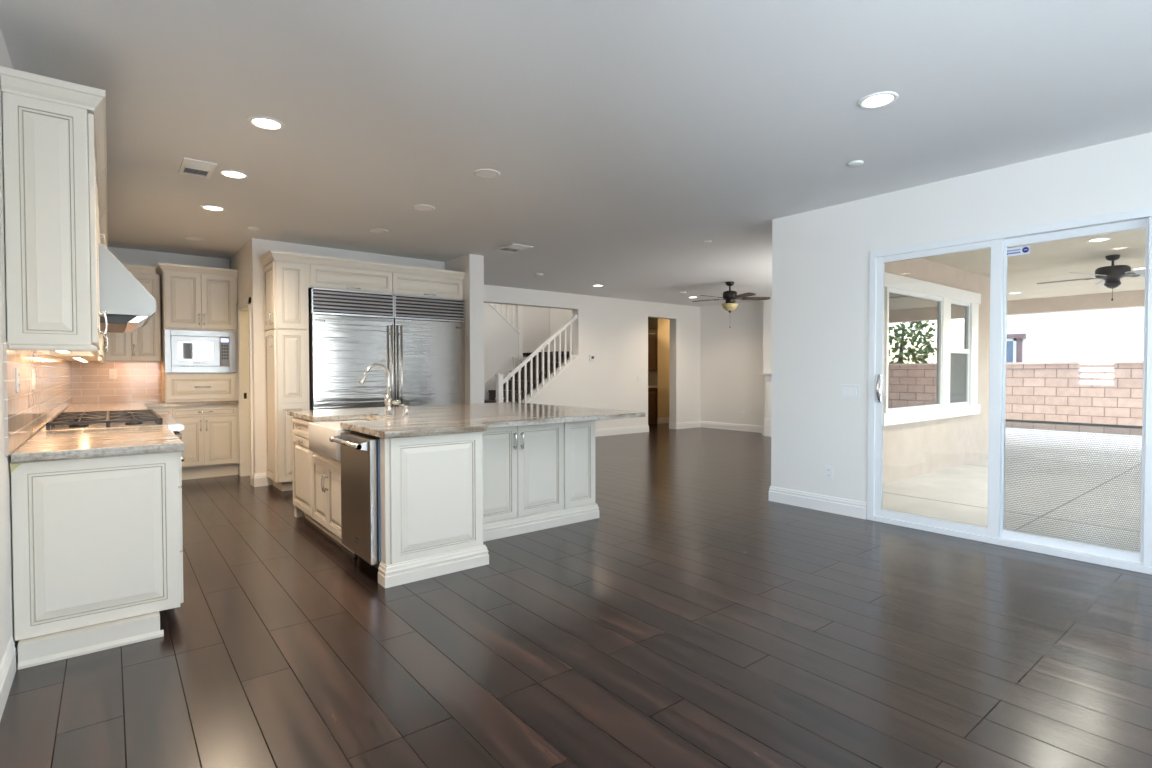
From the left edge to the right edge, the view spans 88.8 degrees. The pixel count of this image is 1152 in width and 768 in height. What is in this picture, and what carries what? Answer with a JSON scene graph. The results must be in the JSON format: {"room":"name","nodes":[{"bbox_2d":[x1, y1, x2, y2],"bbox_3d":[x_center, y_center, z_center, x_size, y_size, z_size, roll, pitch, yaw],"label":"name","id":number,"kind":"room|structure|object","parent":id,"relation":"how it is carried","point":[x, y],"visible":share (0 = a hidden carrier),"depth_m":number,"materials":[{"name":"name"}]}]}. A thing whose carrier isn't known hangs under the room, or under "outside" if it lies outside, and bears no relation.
{"room":"open-plan kitchen","nodes":[
{"label":"open-plan kitchen","id":0,"kind":"room"},
{"bbox_2d":[0,28,69,663],"bbox_3d":[-2.484,-0.149,2.367,0.255,2.750,11.200,-1,1,-38],"label":"wall","id":1,"kind":"structure","parent":0,"point":[6,558],"depth_m":2.45,"materials":[{"name":"white paint"}]},
{"bbox_2d":[0,637,15,720],"bbox_3d":[-0.646,1.192,0.299,0.016,0.146,5.635,-1,1,-38],"label":"baseboard","id":2,"kind":"structure","parent":1,"relation":"attached to","point":[8,663],"depth_m":2.32,"materials":[{"name":"white paint"}]},
{"bbox_2d":[15,368,19,392],"bbox_3d":[-2.571,-0.016,2.709,0.009,0.115,0.072,-1,1,-38],"label":"electrical outlet","id":3,"kind":"object","parent":1,"relation":"attached to","point":[16,369],"visible":1,"depth_m":2.69,"materials":[{"name":"white plastic"}]},
{"bbox_2d":[31,369,35,389],"bbox_3d":[-3.025,-0.027,3.281,0.010,0.118,0.118,-1,1,-38],"label":"wall switch","id":4,"kind":"object","parent":1,"relation":"attached to","point":[32,370],"visible":1,"depth_m":3.25,"materials":[{"name":"white plastic"}]},
{"bbox_2d":[3,342,71,455],"bbox_3d":[-4.074,0.021,4.588,0.010,0.475,5.450,-1,1,-38],"label":"backsplash","id":5,"kind":"structure","parent":1,"relation":"attached to","point":[27,411],"depth_m":3.20,"materials":[{"name":"tile"}]},
{"bbox_2d":[0,66,107,356],"bbox_3d":[-2.653,-0.750,3.055,0.348,1.186,1.213,-1,1,-38],"label":"upper cabinet","id":6,"kind":"object","parent":1,"relation":"attached to","point":[54,150],"visible":1,"depth_m":2.61,"materials":[{"name":"beige paint"}]},
{"bbox_2d":[56,351,71,352],"bbox_3d":[-2.696,-0.181,3.072,0.060,0.014,0.930,-1,1,-38],"label":"light","id":7,"kind":"object","parent":6,"relation":"attached to","point":[56,351],"visible":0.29,"depth_m":3.35,"materials":[{"name":"white paint"}]},
{"bbox_2d":[50,211,107,363],"bbox_3d":[-4.591,-0.795,5.496,0.348,1.189,2.540,-1,1,-38],"label":"upper cabinet","id":8,"kind":"object","parent":1,"relation":"attached to","point":[88,355],"visible":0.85,"depth_m":4.79,"materials":[{"name":"beige paint"}]},
{"bbox_2d":[71,356,88,361],"bbox_3d":[-4.617,-0.228,5.492,0.060,0.014,2.250,-1,1,-38],"label":"light","id":9,"kind":"object","parent":8,"relation":"attached to","point":[79,358],"visible":0.96,"depth_m":4.85,"materials":[{"name":"white paint"}]},
{"bbox_2d":[97,165,106,246],"bbox_3d":[-3.416,-1.121,4.009,0.348,0.480,1.200,-1,1,-38],"label":"upper cabinet","id":10,"kind":"object","parent":1,"relation":"attached to","point":[102,178],"visible":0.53,"depth_m":4.03,"materials":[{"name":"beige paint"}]},
{"bbox_2d":[99,244,155,332],"bbox_3d":[-3.321,-0.634,4.094,0.589,0.488,1.160,-1,1,-38],"label":"range hood","id":11,"kind":"object","parent":1,"relation":"attached to","point":[128,306],"visible":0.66,"depth_m":3.72,"materials":[{"name":"silver metal"}]},
{"bbox_2d":[92,247,229,402],"bbox_3d":[-5.264,-0.243,7.200,1.800,2.750,0.130,-1,1,-38],"label":"wall","id":12,"kind":"structure","parent":0,"point":[127,256],"depth_m":7.23,"materials":[{"name":"white paint"}]},
{"bbox_2d":[109,369,116,378],"bbox_3d":[-5.467,-0.118,6.940,0.072,0.115,0.009,-1,1,-38],"label":"electrical outlet","id":13,"kind":"object","parent":12,"relation":"attached to","point":[112,372],"visible":1,"depth_m":6.94,"materials":[{"name":"white plastic"}]},
{"bbox_2d":[72,361,161,402],"bbox_3d":[-5.432,-0.036,6.981,0.838,0.495,0.010,-1,1,-38],"label":"backsplash","id":14,"kind":"structure","parent":12,"relation":"attached to","point":[135,381],"depth_m":6.97,"materials":[{"name":"tile"}]},
{"bbox_2d":[103,263,160,361],"bbox_3d":[-5.319,-0.819,6.801,0.828,1.108,0.386,-1,1,-38],"label":"upper cabinet","id":15,"kind":"object","parent":12,"relation":"attached to","point":[143,344],"visible":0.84,"depth_m":6.84,"materials":[{"name":"beige paint"}]},
{"bbox_2d":[104,361,156,361],"bbox_3d":[-5.239,-0.262,6.920,0.500,0.012,0.060,-1,1,-38],"label":"light","id":16,"kind":"object","parent":15,"relation":"attached to","point":[104,361],"visible":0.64,"depth_m":6.89,"materials":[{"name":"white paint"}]},
{"bbox_2d":[230,238,444,484],"bbox_3d":[-3.064,-0.261,7.887,2.500,2.750,1.530,-1,1,-38],"label":"wall","id":17,"kind":"structure","parent":0,"point":[250,280],"depth_m":6.58,"materials":[{"name":"white paint"}]},
{"bbox_2d":[237,297,252,484],"bbox_3d":[-3.843,0.079,6.955,0.148,2.110,0.810,-1,1,-38],"label":"door","id":18,"kind":"structure","parent":17,"relation":"in","point":[244,333],"depth_m":7.18,"materials":[{"name":"white paint"}]},
{"bbox_2d":[252,472,267,486],"bbox_3d":[-3.550,1.068,6.606,0.141,0.146,0.121,-1,1,-38],"label":"baseboard","id":19,"kind":"structure","parent":17,"relation":"attached to","point":[259,479],"depth_m":6.56,"materials":[{"name":"white paint"}]},
{"bbox_2d":[308,264,391,293],"bbox_3d":[-2.682,-1.187,6.840,0.931,0.258,0.552,-1,1,-38],"label":"upper cabinet","id":20,"kind":"object","parent":17,"relation":"attached to","point":[319,276],"visible":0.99,"depth_m":6.63,"materials":[{"name":"beige paint"}]},
{"bbox_2d":[392,273,462,299],"bbox_3d":[-1.957,-1.200,7.415,0.919,0.258,0.552,-1,1,-38],"label":"upper cabinet","id":21,"kind":"object","parent":17,"relation":"attached to","point":[402,284],"visible":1,"depth_m":7.21,"materials":[{"name":"beige paint"}]},
{"bbox_2d":[445,254,483,403],"bbox_3d":[-1.924,-0.272,8.300,0.200,2.750,2.160,-1,1,-38],"label":"wall pillar","id":22,"kind":"structure","parent":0,"point":[472,265],"depth_m":7.45,"materials":[{"name":"white paint"}]},
{"bbox_2d":[230,259,699,428],"bbox_3d":[-0.846,-0.354,12.205,11.345,2.750,2.620,-1,1,-38],"label":"wall","id":23,"kind":"structure","parent":0,"point":[613,330],"depth_m":11.95,"materials":[{"name":"white paint"}]},
{"bbox_2d":[589,355,594,360],"bbox_3d":[0.319,-0.508,11.438,0.140,0.115,0.025,-1,1,-38],"label":"thermostat","id":24,"kind":"object","parent":23,"relation":"attached to","point":[591,357],"visible":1,"depth_m":11.42,"materials":[{"name":"white plastic"}]},
{"bbox_2d":[595,425,648,436],"bbox_3d":[-0.098,0.966,11.269,4.026,0.146,0.216,-1,1,-38],"label":"baseboard","id":25,"kind":"structure","parent":23,"relation":"attached to","point":[644,428],"depth_m":11.94,"materials":[{"name":"white paint"}]},
{"bbox_2d":[637,376,643,381],"bbox_3d":[1.352,-0.104,12.276,0.190,0.118,0.010,-1,1,-38],"label":"wall switch","id":26,"kind":"object","parent":23,"relation":"attached to","point":[639,378],"visible":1,"depth_m":12.27,"materials":[{"name":"white plastic"}]},
{"bbox_2d":[484,303,524,401],"bbox_3d":[-2.091,-0.976,11.077,2.720,4.045,0.120,-1,1,-38],"label":"wall","id":27,"kind":"structure","parent":0,"point":[500,338],"depth_m":11.47,"materials":[{"name":"white paint"}]},
{"bbox_2d":[484,370,512,389],"bbox_3d":[-1.948,0.314,11.152,1.800,1.161,0.016,-1,1,-38],"label":"trim","id":28,"kind":"structure","parent":27,"relation":"attached to","point":[491,380],"depth_m":11.41,"materials":[{"name":"white paint"}]},
{"bbox_2d":[488,303,519,333],"bbox_3d":[-2.166,-2.010,11.011,2.550,2.055,0.140,-1,1,-38],"label":"trim","id":29,"kind":"structure","parent":27,"relation":"attached to","point":[490,304],"depth_m":11.51,"materials":[{"name":"white paint"}]},
{"bbox_2d":[491,303,522,356],"bbox_3d":[-2.135,-2.238,11.031,2.630,3.450,0.100,-1,1,-38],"label":"stair railing","id":30,"kind":"object","parent":29,"relation":"on","point":[519,309],"visible":0.29,"depth_m":11.79,"materials":[{"name":"white paint"}]},
{"bbox_2d":[492,303,549,394],"bbox_3d":[-2.247,-1.628,12.289,4.400,5.300,0.110,-1,1,-38],"label":"wall","id":31,"kind":"structure","parent":0,"point":[536,320],"depth_m":13.26,"materials":[{"name":"white paint"}]},
{"bbox_2d":[523,348,546,352],"bbox_3d":[-1.076,-0.730,13.142,1.230,0.135,0.015,-1,1,-38],"label":"trim","id":32,"kind":"structure","parent":31,"relation":"attached to","point":[525,350],"depth_m":13.16,"materials":[{"name":"white paint"}]},
{"bbox_2d":[550,308,571,373],"bbox_3d":[-1.547,-1.611,11.407,4.400,5.300,2.120,-1,1,-38],"label":"wall","id":33,"kind":"structure","parent":0,"point":[558,318],"depth_m":13.23,"materials":[{"name":"white paint"}]},
{"bbox_2d":[0,423,1151,767],"bbox_3d":[1.843,1.176,7.359,13.200,0.120,14.000,-1,1,-38],"label":"floor","id":34,"kind":"structure","parent":0,"point":[702,619],"depth_m":2.69,"materials":[{"name":"brown wood"}]},
{"bbox_2d":[10,451,183,669],"bbox_3d":[-2.526,0.767,3.179,0.654,0.884,1.224,-1,1,-38],"label":"base cabinet","id":35,"kind":"object","parent":34,"relation":"on","point":[97,542],"visible":0.97,"depth_m":2.71,"materials":[{"name":"beige paint"}]},
{"bbox_2d":[9,463,20,472],"bbox_3d":[-2.426,0.364,2.544,0.038,0.047,0.003,-1,1,-38],"label":"scrap","id":36,"kind":"object","parent":35,"relation":"attached to","point":[13,466],"visible":1,"depth_m":2.54,"materials":[{"name":"beige"}]},
{"bbox_2d":[11,426,184,462],"bbox_3d":[-2.545,0.304,3.175,0.619,0.040,1.217,-1,1,-38],"label":"countertop","id":37,"kind":"structure","parent":35,"relation":"on","point":[84,443],"depth_m":2.87,"materials":[{"name":"stone"}]},
{"bbox_2d":[39,409,184,461],"bbox_3d":[-3.255,0.704,4.168,0.722,0.972,1.235,-1,1,-38],"label":"gas range","id":38,"kind":"object","parent":34,"relation":"on","point":[120,418],"visible":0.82,"depth_m":3.88,"materials":[{"name":"silver metal"}]},
{"bbox_2d":[39,414,183,431],"bbox_3d":[-3.259,0.284,4.157,0.714,0.043,1.235,-1,1,-38],"label":"cooktop","id":39,"kind":"object","parent":38,"relation":"in","point":[168,421],"depth_m":3.85,"materials":[{"name":"silver metal"}]},
{"bbox_2d":[147,404,238,479],"bbox_3d":[-4.697,0.689,7.171,0.955,0.884,0.624,-1,1,-38],"label":"base cabinet","id":40,"kind":"object","parent":34,"relation":"on","point":[210,434],"visible":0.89,"depth_m":7.06,"materials":[{"name":"beige paint"}]},
{"bbox_2d":[292,417,359,529],"bbox_3d":[-2.049,0.727,5.128,0.716,0.884,0.642,-1,1,-38],"label":"base cabinet","id":41,"kind":"object","parent":34,"relation":"on","point":[301,454],"visible":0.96,"depth_m":4.92,"materials":[{"name":"beige paint"}]},
{"bbox_2d":[312,430,356,554],"bbox_3d":[-1.590,0.738,4.549,0.716,0.884,0.830,-1,1,-38],"label":"base cabinet","id":42,"kind":"object","parent":34,"relation":"on","point":[326,472],"visible":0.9,"depth_m":4.35,"materials":[{"name":"beige paint"}]},
{"bbox_2d":[308,287,393,409],"bbox_3d":[-2.643,0.041,6.836,0.910,2.188,0.640,-1,1,-38],"label":"refrigerator","id":43,"kind":"object","parent":34,"relation":"on","point":[350,332],"visible":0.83,"depth_m":6.60,"materials":[{"name":"grey metal"}]},
{"bbox_2d":[329,431,380,568],"bbox_3d":[-1.191,0.757,3.938,0.713,0.868,0.597,-1,1,-38],"label":"dishwasher","id":44,"kind":"object","parent":34,"relation":"on","point":[360,452],"visible":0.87,"depth_m":3.68,"materials":[{"name":"grey metal"}]},
{"bbox_2d":[259,250,464,490],"bbox_3d":[-2.463,-0.139,7.023,2.231,2.538,0.570,-1,1,-38],"label":"pantry cabinet","id":45,"kind":"object","parent":34,"relation":"on","point":[286,312],"visible":0.95,"depth_m":6.29,"materials":[{"name":"beige paint"}]},
{"bbox_2d":[393,294,464,406],"bbox_3d":[-1.924,0.028,7.406,0.914,2.188,0.640,-1,1,-38],"label":"refrigerator","id":46,"kind":"object","parent":34,"relation":"on","point":[429,357],"visible":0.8,"depth_m":7.19,"materials":[{"name":"grey metal"}]},
{"bbox_2d":[378,432,488,587],"bbox_3d":[-0.996,0.751,3.849,0.698,0.884,0.475,-1,1,-38],"label":"island end panel","id":47,"kind":"object","parent":34,"relation":"on","point":[431,486],"visible":0.91,"depth_m":3.65,"materials":[{"name":"beige paint"}]},
{"bbox_2d":[484,351,568,402],"bbox_3d":[-1.243,-0.449,11.751,3.210,2.960,1.995,-1,1,-38],"label":"staircase","id":48,"kind":"structure","parent":34,"relation":"on","point":[492,393],"depth_m":11.23,"materials":[{"name":"brown wood"}]},
{"bbox_2d":[495,314,578,402],"bbox_3d":[-0.854,-0.135,10.655,2.150,2.372,0.235,-1,1,-38],"label":"stair railing","id":49,"kind":"object","parent":48,"relation":"attached to","point":[500,381],"visible":0.76,"depth_m":10.71,"materials":[{"name":"white paint"}]},
{"bbox_2d":[483,420,598,541],"bbox_3d":[-0.876,0.720,5.348,1.390,0.884,1.756,-1,1,-38],"label":"base cabinet","id":50,"kind":"object","parent":34,"relation":"on","point":[536,477],"visible":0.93,"depth_m":4.72,"materials":[{"name":"beige paint"}]},
{"bbox_2d":[287,402,645,438],"bbox_3d":[-0.923,0.262,5.089,2.382,0.040,2.410,-1,1,-38],"label":"countertop","id":51,"kind":"structure","parent":50,"relation":"on","point":[426,420],"depth_m":4.64,"materials":[{"name":"stone"}]},
{"bbox_2d":[309,419,372,460],"bbox_3d":[-1.655,0.410,4.463,0.527,0.222,0.755,-1,1,-38],"label":"farmhouse sink","id":52,"kind":"object","parent":51,"relation":"in","point":[320,432],"visible":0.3,"depth_m":4.30,"materials":[{"name":"white ceramic"}]},
{"bbox_2d":[359,363,400,415],"bbox_3d":[-1.530,0.046,4.570,0.319,0.413,0.105,-1,1,-38],"label":"kitchen faucet","id":53,"kind":"object","parent":51,"relation":"on","point":[388,400],"visible":1,"depth_m":4.62,"materials":[{"name":"silver metal"}]},
{"bbox_2d":[400,404,408,415],"bbox_3d":[-1.350,0.205,4.621,0.075,0.094,0.048,-1,1,-38],"label":"soap dispenser","id":54,"kind":"object","parent":51,"relation":"on","point":[405,407],"visible":1,"depth_m":4.61,"materials":[{"name":"silver metal"}]},
{"bbox_2d":[648,329,658,423],"bbox_3d":[1.394,-0.174,14.242,1.090,2.300,0.620,-1,1,-38],"label":"tall cabinet","id":55,"kind":"object","parent":34,"relation":"on","point":[652,333],"visible":0.3,"depth_m":14.25,"materials":[{"name":"brown wood"}]},
{"bbox_2d":[759,373,771,436],"bbox_3d":[4.284,0.415,10.877,0.179,1.250,1.960,-1,1,-38],"label":"fireplace surround","id":56,"kind":"object","parent":34,"relation":"on","point":[768,376],"visible":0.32,"depth_m":11.52,"materials":[{"name":"white paint"}]},
{"bbox_3d":[-4.593,0.668,5.783,0.655,0.784,2.928,-1,1,-38],"label":"base cabinet","id":57,"kind":"object","parent":34,"relation":"on","visible":0},
{"bbox_2d":[63,400,238,412],"bbox_3d":[-4.225,0.248,6.068,1.584,0.040,2.927,-1,1,-38],"label":"countertop","id":58,"kind":"structure","parent":57,"relation":"on","point":[133,405],"depth_m":6.40,"materials":[{"name":"stone"}]},
{"bbox_2d":[155,262,237,401],"bbox_3d":[-4.630,-0.594,7.192,0.797,1.597,0.636,-1,1,-38],"label":"cabinet","id":59,"kind":"object","parent":58,"relation":"on","point":[199,298],"visible":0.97,"depth_m":6.98,"materials":[{"name":"beige paint"}]},
{"bbox_2d":[164,329,235,372],"bbox_3d":[-4.587,-0.387,7.160,0.719,0.500,0.470,-1,1,-38],"label":"microwave oven","id":60,"kind":"object","parent":59,"relation":"in","point":[186,351],"visible":1,"depth_m":6.97,"materials":[{"name":"grey plastic"}]},
{"bbox_2d":[0,0,1151,306],"bbox_3d":[1.947,-1.661,5.715,11.400,0.120,11.380,-1,1,-38],"label":"ceiling","id":61,"kind":"structure","parent":0,"point":[622,137],"depth_m":3.35,"materials":[{"name":"white paint"}]},
{"bbox_2d":[184,236,204,240],"bbox_3d":[-4.210,-1.602,6.485,0.198,0.007,0.198,-1,1,-38],"label":"recessed light","id":62,"kind":"object","parent":61,"relation":"in","point":[186,237],"visible":1,"depth_m":6.47,"materials":[{"name":"white paint"}]},
{"bbox_2d":[178,157,216,178],"bbox_3d":[-2.735,-1.556,4.247,0.198,0.013,0.380,-1,1,-38],"label":"ceiling vent","id":63,"kind":"object","parent":61,"relation":"in","point":[189,166],"visible":1,"depth_m":4.22,"materials":[{"name":"white metal"}]},
{"bbox_2d":[200,205,225,210],"bbox_3d":[-3.261,-1.579,5.285,0.198,0.007,0.198,-1,1,-38],"label":"recessed light","id":64,"kind":"object","parent":61,"relation":"in","point":[206,207],"visible":1,"depth_m":5.28,"materials":[{"name":"white paint"}]},
{"bbox_2d":[218,170,248,178],"bbox_3d":[-2.553,-1.562,4.386,0.198,0.007,0.198,-1,1,-38],"label":"recessed light","id":65,"kind":"object","parent":61,"relation":"in","point":[234,174],"visible":1,"depth_m":4.39,"materials":[{"name":"white paint"}]},
{"bbox_2d":[248,116,284,130],"bbox_3d":[-1.838,-1.545,3.491,0.198,0.007,0.198,-1,1,-38],"label":"recessed light","id":66,"kind":"object","parent":61,"relation":"in","point":[266,123],"visible":1,"depth_m":3.49,"materials":[{"name":"white paint"}]},
{"bbox_2d":[368,228,387,232],"bbox_3d":[-2.068,-1.599,6.142,0.198,0.007,0.198,-1,1,-38],"label":"recessed light","id":67,"kind":"object","parent":61,"relation":"in","point":[374,230],"visible":1,"depth_m":6.12,"materials":[{"name":"white paint"}]},
{"bbox_2d":[412,204,434,210],"bbox_3d":[-1.369,-1.583,5.286,0.198,0.007,0.198,-1,1,-38],"label":"recessed light","id":68,"kind":"object","parent":61,"relation":"in","point":[420,207],"visible":1,"depth_m":5.27,"materials":[{"name":"white paint"}]},
{"bbox_2d":[474,169,499,177],"bbox_3d":[-0.663,-1.565,4.379,0.198,0.007,0.198,-1,1,-38],"label":"recessed light","id":69,"kind":"object","parent":61,"relation":"in","point":[483,173],"visible":1,"depth_m":4.37,"materials":[{"name":"white paint"}]},
{"bbox_2d":[495,243,532,252],"bbox_3d":[-0.740,-1.616,7.011,0.280,0.013,0.410,-1,1,-38],"label":"ceiling vent","id":70,"kind":"object","parent":61,"relation":"in","point":[513,248],"visible":1,"depth_m":6.99,"materials":[{"name":"white metal"}]},
{"bbox_2d":[692,281,769,327],"bbox_3d":[2.500,-1.303,9.695,1.233,0.760,1.276,-1,1,-38],"label":"ceiling fan","id":71,"kind":"object","parent":61,"relation":"hanging from","point":[729,296],"visible":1,"depth_m":9.65,"materials":[{"name":"black metal"}]},
{"bbox_2d":[848,160,863,166],"bbox_3d":[1.986,-1.562,4.175,0.104,0.014,0.104,-1,1,-38],"label":"sprinkler cover","id":72,"kind":"object","parent":61,"relation":"attached to","point":[856,163],"visible":1,"depth_m":4.15,"materials":[{"name":"white paint"}]},
{"bbox_2d":[858,91,898,108],"bbox_3d":[1.647,-1.545,3.207,0.198,0.007,0.198,-1,1,-38],"label":"recessed light","id":73,"kind":"object","parent":61,"relation":"in","point":[880,99],"visible":1,"depth_m":3.20,"materials":[{"name":"white paint"}]},
{"bbox_2d":[657,417,668,423],"bbox_3d":[2.382,0.875,15.509,2.016,0.146,1.296,-1,1,-38],"label":"baseboard","id":74,"kind":"structure","parent":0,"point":[662,419],"depth_m":14.50,"materials":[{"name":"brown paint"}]},
{"bbox_2d":[700,296,771,427],"bbox_3d":[4.464,-0.344,11.261,0.600,2.750,5.460,-1,1,-38],"label":"wall","id":75,"kind":"structure","parent":0,"point":[732,359],"depth_m":12.70,"materials":[{"name":"white paint"}]},
{"bbox_2d":[669,421,763,434],"bbox_3d":[3.083,0.935,12.527,0.826,0.146,2.200,-1,1,-38],"label":"baseboard","id":76,"kind":"structure","parent":75,"relation":"attached to","point":[693,424],"depth_m":13.01,"materials":[{"name":"white paint"}]},
{"bbox_2d":[883,258,989,484],"bbox_3d":[2.578,-0.260,9.779,5.640,2.850,5.880,-1,1,-38],"label":"wall","id":77,"kind":"structure","parent":0,"point":[913,449],"depth_m":7.89,"materials":[{"name":"beige paint"}]},
{"bbox_2d":[883,272,980,425],"bbox_3d":[4.679,-0.418,7.674,3.080,1.755,0.105,-1,1,-38],"label":"window","id":78,"kind":"structure","parent":77,"relation":"in","point":[931,329],"depth_m":7.57,"materials":[{"name":"white paint"}]},
{"bbox_2d":[771,132,1151,501],"bbox_3d":[3.709,-0.186,3.656,0.200,2.750,5.520,-1,1,-38],"label":"wall","id":79,"kind":"structure","parent":0,"point":[820,257],"depth_m":5.12,"materials":[{"name":"white paint"}]},
{"bbox_2d":[769,486,866,519],"bbox_3d":[4.359,1.043,7.132,5.536,0.146,0.951,-1,1,-38],"label":"baseboard","id":80,"kind":"structure","parent":79,"relation":"attached to","point":[847,507],"depth_m":5.37,"materials":[{"name":"white paint"}]},
{"bbox_2d":[825,466,832,479],"bbox_3d":[2.283,0.800,5.307,0.009,0.115,0.072,-1,1,-38],"label":"electrical outlet","id":81,"kind":"object","parent":79,"relation":"attached to","point":[828,469],"visible":1,"depth_m":5.31,"materials":[{"name":"white plastic"}]},
{"bbox_2d":[840,385,859,397],"bbox_3d":[2.397,0.065,5.147,0.010,0.118,0.170,-1,1,-38],"label":"wall switch","id":82,"kind":"object","parent":79,"relation":"attached to","point":[846,391],"visible":1,"depth_m":5.14,"materials":[{"name":"white plastic"}]},
{"bbox_2d":[867,207,1151,574],"bbox_3d":[3.362,0.040,3.985,0.181,2.285,2.700,-1,1,-38],"label":"door","id":83,"kind":"structure","parent":79,"relation":"in","point":[994,533],"depth_m":4.31,"materials":[{"name":"white plastic"}]},
{"bbox_2d":[1007,245,1029,256],"bbox_3d":[3.184,-0.958,4.239,0.004,0.060,0.140,-1,1,-38],"label":"sticker","id":84,"kind":"object","parent":83,"relation":"attached to","point":[1022,250],"visible":1,"depth_m":4.24,"materials":[{"name":"white paper"}]},
{"bbox_2d":[883,427,1141,552],"bbox_3d":[7.600,1.218,7.971,11.220,0.152,21.000,-1,1,-38],"label":"patio","id":85,"kind":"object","parent":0,"point":[959,493],"visible":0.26,"depth_m":6.46,"materials":[{"name":"concrete"}]},
{"bbox_2d":[1004,419,1141,551],"bbox_3d":[3.455,0.749,4.110,0.016,0.962,0.840,-1,1,-38],"label":"guard","id":86,"kind":"object","parent":85,"relation":"on","point":[1033,422],"visible":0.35,"depth_m":4.09,"materials":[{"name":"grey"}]},
{"bbox_2d":[1005,361,1142,434],"bbox_3d":[4.518,0.464,5.363,19.730,1.576,21.230,-1,1,-38],"label":"wall","id":87,"kind":"structure","parent":85,"relation":"on","point":[1096,392],"depth_m":12.80,"materials":[{"name":"beige brick"}]},
{"bbox_2d":[923,228,1145,300],"bbox_3d":[5.495,-1.726,9.053,9.330,0.200,16.600,-1,1,-38],"label":"ceiling","id":88,"kind":"structure","parent":0,"point":[1058,260],"depth_m":7.82,"materials":[{"name":"paint"}]},
{"bbox_2d":[1007,290,1144,315],"bbox_3d":[5.496,-1.486,9.058,9.330,0.280,16.600,-1,1,-38],"label":"beam","id":89,"kind":"object","parent":88,"relation":"attached to","point":[1126,299],"visible":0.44,"depth_m":11.09,"materials":[{"name":"beige paint"}]},
{"bbox_2d":[1037,254,1144,300],"bbox_3d":[6.612,-1.312,7.338,1.458,0.560,1.394,-1,1,-38],"label":"ceiling fan","id":90,"kind":"object","parent":88,"relation":"hanging from","point":[1111,275],"visible":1,"depth_m":7.22,"materials":[{"name":"black metal"}]},
{"bbox_2d":[1087,238,1110,241],"bbox_3d":[5.690,-1.568,6.401,0.198,0.007,0.198,-1,1,-38],"label":"recessed light","id":91,"kind":"object","parent":88,"relation":"in","point":[1096,239],"visible":1,"depth_m":6.39,"materials":[{"name":"white paint"}]},
{"label":"outside","id":92,"kind":"structure","parent":0,"visible":0},
{"bbox_3d":[12.561,1.263,16.378,80.000,0.299,90.000,-1,1,-38],"label":"yard","id":93,"kind":"structure","parent":92,"visible":0},
{"bbox_2d":[1006,307,1143,361],"bbox_3d":[13.590,-2.328,19.425,7.300,6.550,13.200,-1,1,-38],"label":"sky","id":94,"kind":"structure","parent":93,"relation":"on","point":[1108,334],"depth_m":15.12,"materials":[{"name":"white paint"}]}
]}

